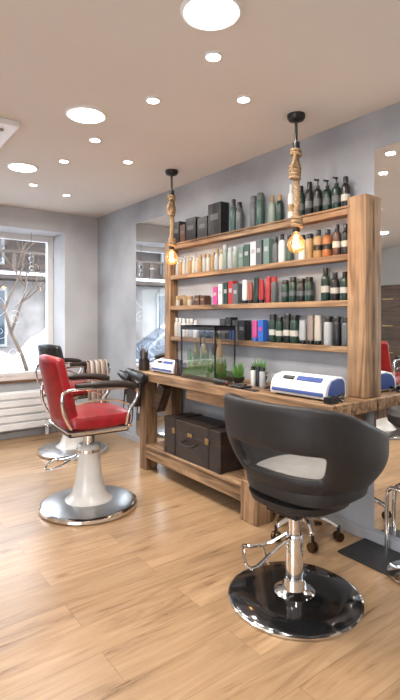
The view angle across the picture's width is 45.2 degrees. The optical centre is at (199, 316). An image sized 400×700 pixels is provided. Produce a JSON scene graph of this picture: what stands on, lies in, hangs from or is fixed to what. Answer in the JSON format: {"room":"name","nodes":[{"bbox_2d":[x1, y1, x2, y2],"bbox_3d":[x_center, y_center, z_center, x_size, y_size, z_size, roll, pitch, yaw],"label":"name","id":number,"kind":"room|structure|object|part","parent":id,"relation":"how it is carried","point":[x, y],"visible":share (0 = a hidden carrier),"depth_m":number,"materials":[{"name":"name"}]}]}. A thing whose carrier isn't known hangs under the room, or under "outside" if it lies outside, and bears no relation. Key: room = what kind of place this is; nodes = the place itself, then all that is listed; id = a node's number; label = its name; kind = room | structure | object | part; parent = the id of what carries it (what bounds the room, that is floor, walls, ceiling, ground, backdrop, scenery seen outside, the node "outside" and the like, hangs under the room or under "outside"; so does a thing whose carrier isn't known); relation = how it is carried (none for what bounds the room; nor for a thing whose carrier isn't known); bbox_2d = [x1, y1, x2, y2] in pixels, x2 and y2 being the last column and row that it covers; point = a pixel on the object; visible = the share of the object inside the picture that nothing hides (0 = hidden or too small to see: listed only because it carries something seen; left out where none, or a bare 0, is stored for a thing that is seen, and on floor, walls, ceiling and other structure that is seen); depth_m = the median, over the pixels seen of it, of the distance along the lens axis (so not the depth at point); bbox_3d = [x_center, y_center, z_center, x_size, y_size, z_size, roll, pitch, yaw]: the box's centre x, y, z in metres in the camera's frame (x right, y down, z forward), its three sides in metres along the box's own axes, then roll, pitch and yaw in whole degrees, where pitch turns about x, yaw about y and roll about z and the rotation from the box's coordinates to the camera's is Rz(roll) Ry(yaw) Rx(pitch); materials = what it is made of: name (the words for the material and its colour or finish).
{"room":"salon","nodes":[
{"label":"salon","id":0,"kind":"room"},
{"bbox_2d":[29,253,33,270],"bbox_3d":[-2.010,-0.781,5.727,0.060,0.458,0.060,0,0,-37],"label":"hanging ornament","id":1,"kind":"object","parent":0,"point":[31,268],"visible":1,"depth_m":5.71,"materials":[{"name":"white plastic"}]},
{"bbox_2d":[0,205,97,433],"bbox_3d":[-3.537,0.060,4.629,5.280,2.600,0.530,0,0,-37],"label":"wall","id":2,"kind":"structure","parent":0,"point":[75,237],"depth_m":5.86,"materials":[{"name":"paint"}]},
{"bbox_2d":[0,389,50,433],"bbox_3d":[-2.415,1.095,5.108,1.850,0.530,0.103,0,0,-37],"label":"radiator","id":3,"kind":"object","parent":2,"relation":"attached to","point":[19,410],"visible":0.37,"depth_m":5.37,"materials":[{"name":"white metal"}]},
{"bbox_2d":[0,232,52,376],"bbox_3d":[-3.665,-0.135,4.782,4.458,1.750,0.070,0,0,-37],"label":"window","id":4,"kind":"structure","parent":2,"relation":"attached to","point":[3,235],"depth_m":6.05,"materials":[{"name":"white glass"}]},
{"bbox_2d":[0,282,27,357],"bbox_3d":[-2.513,0.060,5.625,0.992,1.003,0.006,0,0,-37],"label":"decal","id":5,"kind":"object","parent":4,"relation":"attached to","point":[27,282],"visible":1,"depth_m":5.82},
{"bbox_2d":[0,426,58,439],"bbox_3d":[-3.397,1.325,4.430,5.265,0.070,0.015,0,0,-37],"label":"baseboard","id":6,"kind":"structure","parent":2,"relation":"attached to","point":[23,433],"depth_m":5.48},
{"bbox_2d":[0,432,399,699],"bbox_3d":[-1.138,1.420,1.422,5.580,0.120,8.540,0,0,-37],"label":"floor","id":7,"kind":"structure","parent":0,"point":[136,605],"depth_m":2.29,"materials":[{"name":"brown wood"}]},
{"bbox_2d":[35,343,110,460],"bbox_3d":[-1.289,0.807,4.880,0.690,1.101,0.692,0,0,43],"label":"barber chair","id":8,"kind":"object","parent":7,"relation":"on","point":[65,448],"visible":0.37,"depth_m":4.72,"materials":[{"name":"silver metal"}]},
{"bbox_3d":[-1.451,0.484,4.707,0.450,0.472,0.234,0,0,43],"label":"backrest","id":9,"kind":"part","parent":8,"relation":"part of","materials":[{"name":"leather"}]},
{"bbox_2d":[44,382,87,395],"bbox_3d":[-1.282,0.703,4.888,0.496,0.115,0.496,0,0,43],"label":"seat cushion","id":10,"kind":"object","parent":8,"relation":"on","point":[78,393],"depth_m":4.69,"materials":[{"name":"red leather"}]},
{"bbox_2d":[38,354,139,525],"bbox_3d":[-0.799,0.807,3.461,0.692,1.101,0.690,0,0,-33],"label":"barber chair","id":11,"kind":"object","parent":7,"relation":"on","point":[89,501],"visible":1,"depth_m":3.31,"materials":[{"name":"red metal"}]},
{"bbox_3d":[-0.999,0.484,3.332,0.234,0.472,0.450,0,0,-33],"label":"backrest","id":12,"kind":"part","parent":11,"relation":"part of","materials":[{"name":"red leather"}]},
{"bbox_3d":[-0.795,0.782,3.464,0.430,0.045,0.420,0,0,-33],"label":"seat frame","id":13,"kind":"part","parent":11,"relation":"part of","materials":[{"name":"silver metal"}]},
{"bbox_2d":[50,402,130,430],"bbox_3d":[-0.790,0.703,3.466,0.496,0.115,0.496,0,0,-33],"label":"seat cushion","id":14,"kind":"object","parent":11,"relation":"on","point":[100,416],"depth_m":3.29,"materials":[{"name":"red leather"}]},
{"bbox_3d":[-0.795,0.768,3.464,0.461,0.016,0.451,0,0,-33],"label":"frame trim","id":15,"kind":"part","parent":11,"relation":"part of","materials":[{"name":"silver metal"}]},
{"bbox_2d":[138,369,376,526],"bbox_3d":[0.217,0.922,3.634,0.420,0.875,2.240,0,0,-37],"label":"workbench","id":16,"kind":"object","parent":7,"relation":"on","point":[234,484],"visible":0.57,"depth_m":3.52,"materials":[{"name":"brown wood"}]},
{"bbox_2d":[117,368,148,423],"bbox_3d":[-0.597,0.707,4.275,0.114,0.495,0.445,0,0,-37],"label":"hair dryer","id":17,"kind":"object","parent":16,"relation":"attached to","point":[133,375],"visible":0.83,"depth_m":4.24,"materials":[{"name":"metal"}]},
{"bbox_2d":[139,347,149,370],"bbox_3d":[-0.510,0.379,4.389,0.100,0.210,0.098,0,0,-37],"label":"holder","id":18,"kind":"object","parent":16,"relation":"on","point":[144,362],"visible":1,"depth_m":4.36,"materials":[{"name":"brown leather"}]},
{"bbox_2d":[152,384,171,411],"bbox_3d":[-0.330,0.695,4.173,0.090,0.260,0.194,0,0,-37],"label":"brace","id":19,"kind":"object","parent":16,"relation":"attached to","point":[163,392],"visible":0.81,"depth_m":4.14,"materials":[{"name":"brown wood"}]},
{"bbox_2d":[151,359,186,373],"bbox_3d":[-0.268,0.430,4.195,0.176,0.108,0.350,0,0,-37],"label":"uv steriliser","id":20,"kind":"object","parent":16,"relation":"on","point":[159,365],"visible":0.81,"depth_m":4.13,"materials":[{"name":"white plastic"}]},
{"bbox_2d":[174,359,182,375],"bbox_3d":[-0.174,0.415,3.972,0.089,0.137,0.041,0,0,43],"label":"jars","id":21,"kind":"object","parent":16,"relation":"on","point":[177,365],"visible":0.86,"depth_m":3.97},
{"bbox_2d":[164,412,242,473],"bbox_3d":[0.011,0.971,3.792,0.328,0.304,0.746,0,0,-37],"label":"suitcase","id":22,"kind":"object","parent":16,"relation":"on","point":[199,439],"visible":0.97,"depth_m":3.65,"materials":[{"name":"brown leather"}]},
{"bbox_2d":[181,325,234,381],"bbox_3d":[0.057,0.275,3.764,0.200,0.419,0.440,0,0,-37],"label":"glass terrarium","id":23,"kind":"object","parent":16,"relation":"on","point":[208,369],"visible":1,"depth_m":3.68,"materials":[{"name":"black glass"}]},
{"bbox_2d":[212,378,232,385],"bbox_3d":[0.156,0.462,3.423,0.044,0.043,0.185,0,0,-40],"label":"hair clipper","id":24,"kind":"object","parent":16,"relation":"on","point":[214,380],"visible":0.99,"depth_m":3.41,"materials":[{"name":"black plastic"}]},
{"bbox_2d":[230,363,244,382],"bbox_3d":[0.285,0.402,3.532,0.106,0.163,0.115,0,0,29],"label":"potted succulent","id":25,"kind":"object","parent":16,"relation":"on","point":[238,377],"visible":0.99,"depth_m":3.51,"materials":[{"name":"green plant"}]},
{"bbox_2d":[229,383,251,388],"bbox_3d":[0.277,0.471,3.304,0.100,0.026,0.120,0,0,-37],"label":"tray","id":26,"kind":"object","parent":16,"relation":"on","point":[234,385],"visible":1,"depth_m":3.28,"materials":[{"name":"black plastic"}]},
{"bbox_2d":[242,388,259,391],"bbox_3d":[0.340,0.481,3.182,0.055,0.006,0.120,0,0,-37],"label":"comb","id":27,"kind":"object","parent":16,"relation":"on","point":[248,389],"visible":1,"depth_m":3.17,"materials":[{"name":"black plastic"}]},
{"bbox_2d":[251,366,265,386],"bbox_3d":[0.406,0.415,3.362,0.043,0.138,0.138,0,0,-32],"label":"jars","id":28,"kind":"object","parent":16,"relation":"on","point":[258,374],"visible":0.97,"depth_m":3.35},
{"bbox_2d":[250,358,268,379],"bbox_3d":[0.428,0.388,3.492,0.134,0.192,0.140,0,0,-37],"label":"potted succulent","id":29,"kind":"object","parent":16,"relation":"on","point":[261,364],"visible":0.26,"depth_m":3.49,"materials":[{"name":"green plant"}]},
{"bbox_2d":[165,193,373,398],"bbox_3d":[0.355,-0.124,3.752,0.093,1.218,2.205,0,0,-37],"label":"shelving unit","id":30,"kind":"object","parent":16,"relation":"on","point":[358,211],"depth_m":2.99,"materials":[{"name":"brown wood"}]},
{"bbox_2d":[174,201,228,244],"bbox_3d":[-0.008,-0.808,4.237,0.086,0.275,0.705,0,0,-37],"label":"gift boxes","id":31,"kind":"object","parent":30,"relation":"on","point":[217,220],"visible":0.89,"depth_m":4.08},
{"bbox_2d":[230,199,243,232],"bbox_3d":[0.320,-0.801,3.798,0.076,0.264,0.154,0,0,-37],"label":"bottles","id":32,"kind":"object","parent":30,"relation":"in","point":[236,215],"depth_m":3.79},
{"bbox_2d":[174,224,346,274],"bbox_3d":[0.354,-0.490,3.751,0.075,0.200,1.915,0,0,-37],"label":"bottles","id":33,"kind":"object","parent":30,"relation":"in","point":[267,250],"visible":0.88,"depth_m":3.53},
{"bbox_2d":[174,314,346,345],"bbox_3d":[0.347,0.080,3.762,0.078,0.204,1.946,0,0,-37],"label":"bottles","id":34,"kind":"object","parent":30,"relation":"in","point":[292,329],"visible":0.9,"depth_m":3.43},
{"bbox_2d":[176,268,346,305],"bbox_3d":[0.357,-0.212,3.754,0.077,0.216,1.916,0,0,-37],"label":"bottles","id":35,"kind":"object","parent":30,"relation":"in","point":[300,289],"visible":0.95,"depth_m":3.49},
{"bbox_2d":[250,184,293,228],"bbox_3d":[0.543,-0.797,3.500,0.076,0.256,0.432,0,0,-37],"label":"bottles","id":36,"kind":"object","parent":30,"relation":"in","point":[257,203],"depth_m":3.50},
{"bbox_2d":[300,176,350,217],"bbox_3d":[0.830,-0.786,3.117,0.076,0.234,0.398,0,0,-37],"label":"bottles","id":37,"kind":"object","parent":30,"relation":"in","point":[311,200],"depth_m":3.11},
{"bbox_2d":[270,371,345,400],"bbox_3d":[0.655,0.417,2.955,0.213,0.133,0.430,0,0,-40],"label":"uv steriliser","id":38,"kind":"object","parent":16,"relation":"on","point":[317,386],"visible":0.86,"depth_m":2.86,"materials":[{"name":"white plastic"}]},
{"bbox_2d":[324,392,344,404],"bbox_3d":[0.768,0.460,2.725,0.155,0.049,0.065,0,0,-37],"label":"power cable","id":39,"kind":"object","parent":16,"relation":"on","point":[331,400],"visible":1,"depth_m":2.69,"materials":[{"name":"black plastic"}]},
{"bbox_2d":[224,393,388,640],"bbox_3d":[0.478,0.867,2.336,0.675,0.982,0.744,0,0,-40],"label":"salon chair","id":40,"kind":"object","parent":7,"relation":"on","point":[299,463],"visible":1,"depth_m":2.16,"materials":[{"name":"black leather"}]},
{"bbox_2d":[246,454,367,509],"bbox_3d":[0.524,0.794,2.373,0.510,0.112,0.561,0,0,-40],"label":"seat cushion","id":41,"kind":"object","parent":40,"relation":"on","point":[289,495],"depth_m":2.20,"materials":[{"name":"black leather"}]},
{"bbox_2d":[271,515,343,552],"bbox_3d":[0.665,1.085,3.002,0.446,0.549,0.427,0,0,36],"label":"stool","id":42,"kind":"object","parent":7,"relation":"on","point":[312,546],"visible":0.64,"depth_m":2.91,"materials":[{"name":"silver metal"}]},
{"bbox_2d":[338,538,399,577],"bbox_3d":[1.244,1.353,2.398,0.265,0.011,1.150,0,0,-37],"label":"rubber mat","id":43,"kind":"object","parent":7,"relation":"on","point":[369,553],"visible":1,"depth_m":2.73,"materials":[{"name":"black rubber"}]},
{"bbox_2d":[384,486,399,550],"bbox_3d":[1.211,1.153,2.579,0.057,0.391,0.508,0,0,-37],"label":"footrest","id":44,"kind":"object","parent":43,"relation":"on","point":[390,488],"visible":1,"depth_m":2.77,"materials":[{"name":"silver metal"}]},
{"bbox_2d":[387,405,399,582],"bbox_3d":[1.133,0.912,2.508,0.300,0.870,0.300,0,0,-37],"label":"salon chair","id":45,"kind":"object","parent":43,"relation":"on","point":[393,414],"visible":1,"depth_m":2.50,"materials":[{"name":"silver metal"}]},
{"bbox_3d":[1.133,0.522,2.508,0.300,0.090,0.300,0,0,-37],"label":"seat","id":46,"kind":"part","parent":45,"relation":"part of","materials":[{"name":"black leather"}]},
{"bbox_2d":[0,0,399,217],"bbox_3d":[-1.138,-1.300,1.422,5.580,0.120,8.540,0,0,-37],"label":"ceiling","id":47,"kind":"structure","parent":0,"point":[334,62],"depth_m":2.58,"materials":[{"name":"paint"}]},
{"bbox_2d":[0,117,19,147],"bbox_3d":[-1.643,-1.218,3.129,0.716,0.045,0.720,0,0,-37],"label":"ceiling vent","id":48,"kind":"object","parent":47,"relation":"attached to","point":[8,127],"depth_m":3.07,"materials":[{"name":"white plastic"}]},
{"bbox_2d":[6,162,38,171],"bbox_3d":[-1.464,-1.234,3.970,0.256,0.012,0.256,0,0,-37],"label":"recessed light","id":49,"kind":"object","parent":47,"relation":"in","point":[16,166],"visible":1,"depth_m":3.95,"materials":[{"name":"white plastic"}]},
{"bbox_2d":[59,159,68,162],"bbox_3d":[-1.077,-1.234,3.803,0.078,0.012,0.078,0,0,-37],"label":"recessed light","id":50,"kind":"object","parent":47,"relation":"in","point":[60,160],"visible":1,"depth_m":3.79,"materials":[{"name":"white plastic"}]},
{"bbox_2d":[65,105,106,123],"bbox_3d":[-0.696,-1.234,2.943,0.256,0.012,0.256,0,0,-37],"label":"recessed light","id":51,"kind":"object","parent":47,"relation":"in","point":[85,114],"visible":1,"depth_m":2.92,"materials":[{"name":"white plastic"}]},
{"bbox_2d":[89,137,100,141],"bbox_3d":[-0.731,-1.234,3.349,0.078,0.012,0.078,0,0,-37],"label":"recessed light","id":52,"kind":"object","parent":47,"relation":"in","point":[92,139],"visible":1,"depth_m":3.33,"materials":[{"name":"white plastic"}]},
{"bbox_2d":[123,159,132,163],"bbox_3d":[-0.574,-1.234,3.823,0.078,0.012,0.078,0,0,-37],"label":"recessed light","id":53,"kind":"object","parent":47,"relation":"in","point":[126,161],"visible":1,"depth_m":3.80,"materials":[{"name":"white plastic"}]},
{"bbox_2d":[146,96,159,103],"bbox_3d":[-0.267,-1.234,2.737,0.078,0.012,0.078,0,0,-37],"label":"recessed light","id":54,"kind":"object","parent":47,"relation":"in","point":[151,99],"visible":1,"depth_m":2.73,"materials":[{"name":"white plastic"}]},
{"bbox_2d":[165,169,177,264],"bbox_3d":[-0.240,-0.840,4.078,0.112,0.800,0.112,0,0,-37],"label":"pendant lamp","id":55,"kind":"object","parent":47,"relation":"hanging from","point":[171,208],"visible":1,"depth_m":4.06,"materials":[{"name":"beige fabric"}]},
{"bbox_3d":[-0.240,-0.507,4.078,0.112,0.135,0.112,0,0,-37],"label":"bulb","id":56,"kind":"part","parent":55,"relation":"part of","materials":[{"name":"glass"}]},
{"bbox_2d":[180,0,242,30],"bbox_3d":[0.046,-1.234,1.950,0.256,0.012,0.256,0,0,-37],"label":"recessed light","id":57,"kind":"object","parent":47,"relation":"in","point":[204,15],"visible":1,"depth_m":1.95,"materials":[{"name":"white plastic"}]},
{"bbox_2d":[205,51,221,61],"bbox_3d":[0.064,-1.234,2.278,0.078,0.012,0.078,0,0,-37],"label":"recessed light","id":58,"kind":"object","parent":47,"relation":"in","point":[212,56],"visible":1,"depth_m":2.27,"materials":[{"name":"white plastic"}]},
{"bbox_2d":[237,95,249,102],"bbox_3d":[0.247,-1.234,2.726,0.078,0.012,0.078,0,0,-37],"label":"recessed light","id":59,"kind":"object","parent":47,"relation":"in","point":[242,98],"visible":1,"depth_m":2.71,"materials":[{"name":"white plastic"}]},
{"bbox_2d":[287,111,304,252],"bbox_3d":[0.590,-0.815,2.951,0.112,0.850,0.112,0,0,-37],"label":"pendant lamp","id":60,"kind":"object","parent":47,"relation":"hanging from","point":[295,117],"visible":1,"depth_m":2.93,"materials":[{"name":"beige fabric"}]},
{"bbox_3d":[0.590,-0.458,2.951,0.112,0.135,0.112,0,0,-37],"label":"bulb","id":61,"kind":"part","parent":60,"relation":"part of","materials":[{"name":"glass"}]},
{"bbox_2d":[98,102,399,540],"bbox_3d":[1.036,0.060,3.048,0.150,2.600,8.540,0,0,-37],"label":"wall","id":62,"kind":"structure","parent":0,"point":[345,149],"depth_m":3.80,"materials":[{"name":"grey paint"}]},
{"bbox_2d":[136,215,169,441],"bbox_3d":[-0.482,0.132,4.942,0.011,2.277,0.693,0,0,-37],"label":"wall mirror","id":63,"kind":"object","parent":62,"relation":"attached to","point":[152,235],"depth_m":4.96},
{"bbox_2d":[114,431,399,552],"bbox_3d":[1.075,1.325,2.858,0.015,0.070,7.890,0,0,-37],"label":"baseboard","id":64,"kind":"structure","parent":62,"relation":"attached to","point":[362,532],"depth_m":2.98,"materials":[{"name":"wood"}]},
{"bbox_2d":[374,142,399,537],"bbox_3d":[1.421,0.132,2.397,0.011,2.277,1.238,0,0,-37],"label":"wall mirror","id":65,"kind":"object","parent":62,"relation":"attached to","point":[386,158],"depth_m":2.82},
{"label":"outside","id":66,"kind":"structure","parent":0,"visible":0},
{"bbox_3d":[-2.396,1.760,3.203,32.000,0.200,32.000,0,0,-37],"label":"ground","id":67,"kind":"structure","parent":66,"visible":0},
{"bbox_2d":[0,239,45,355],"bbox_3d":[-7.080,-0.715,11.188,26.060,4.750,2.600,0,0,-37],"label":"building","id":68,"kind":"structure","parent":67,"relation":"on","point":[32,323],"depth_m":12.64,"materials":[{"name":"paint"}]},
{"bbox_2d":[0,239,45,370],"bbox_3d":[-3.959,-0.486,9.542,2.542,4.307,0.898,0,0,-16],"label":"bare tree","id":69,"kind":"object","parent":67,"relation":"on","point":[22,257],"visible":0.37,"depth_m":9.55,"materials":[{"name":"plant"}]},
{"bbox_2d":[0,328,45,372],"bbox_3d":[-5.996,0.814,9.688,26.000,1.691,1.300,0,0,-37],"label":"snow bank","id":70,"kind":"object","parent":67,"relation":"on","point":[7,364],"visible":0.06,"depth_m":10.84,"materials":[{"name":"white snow"}]}
]}

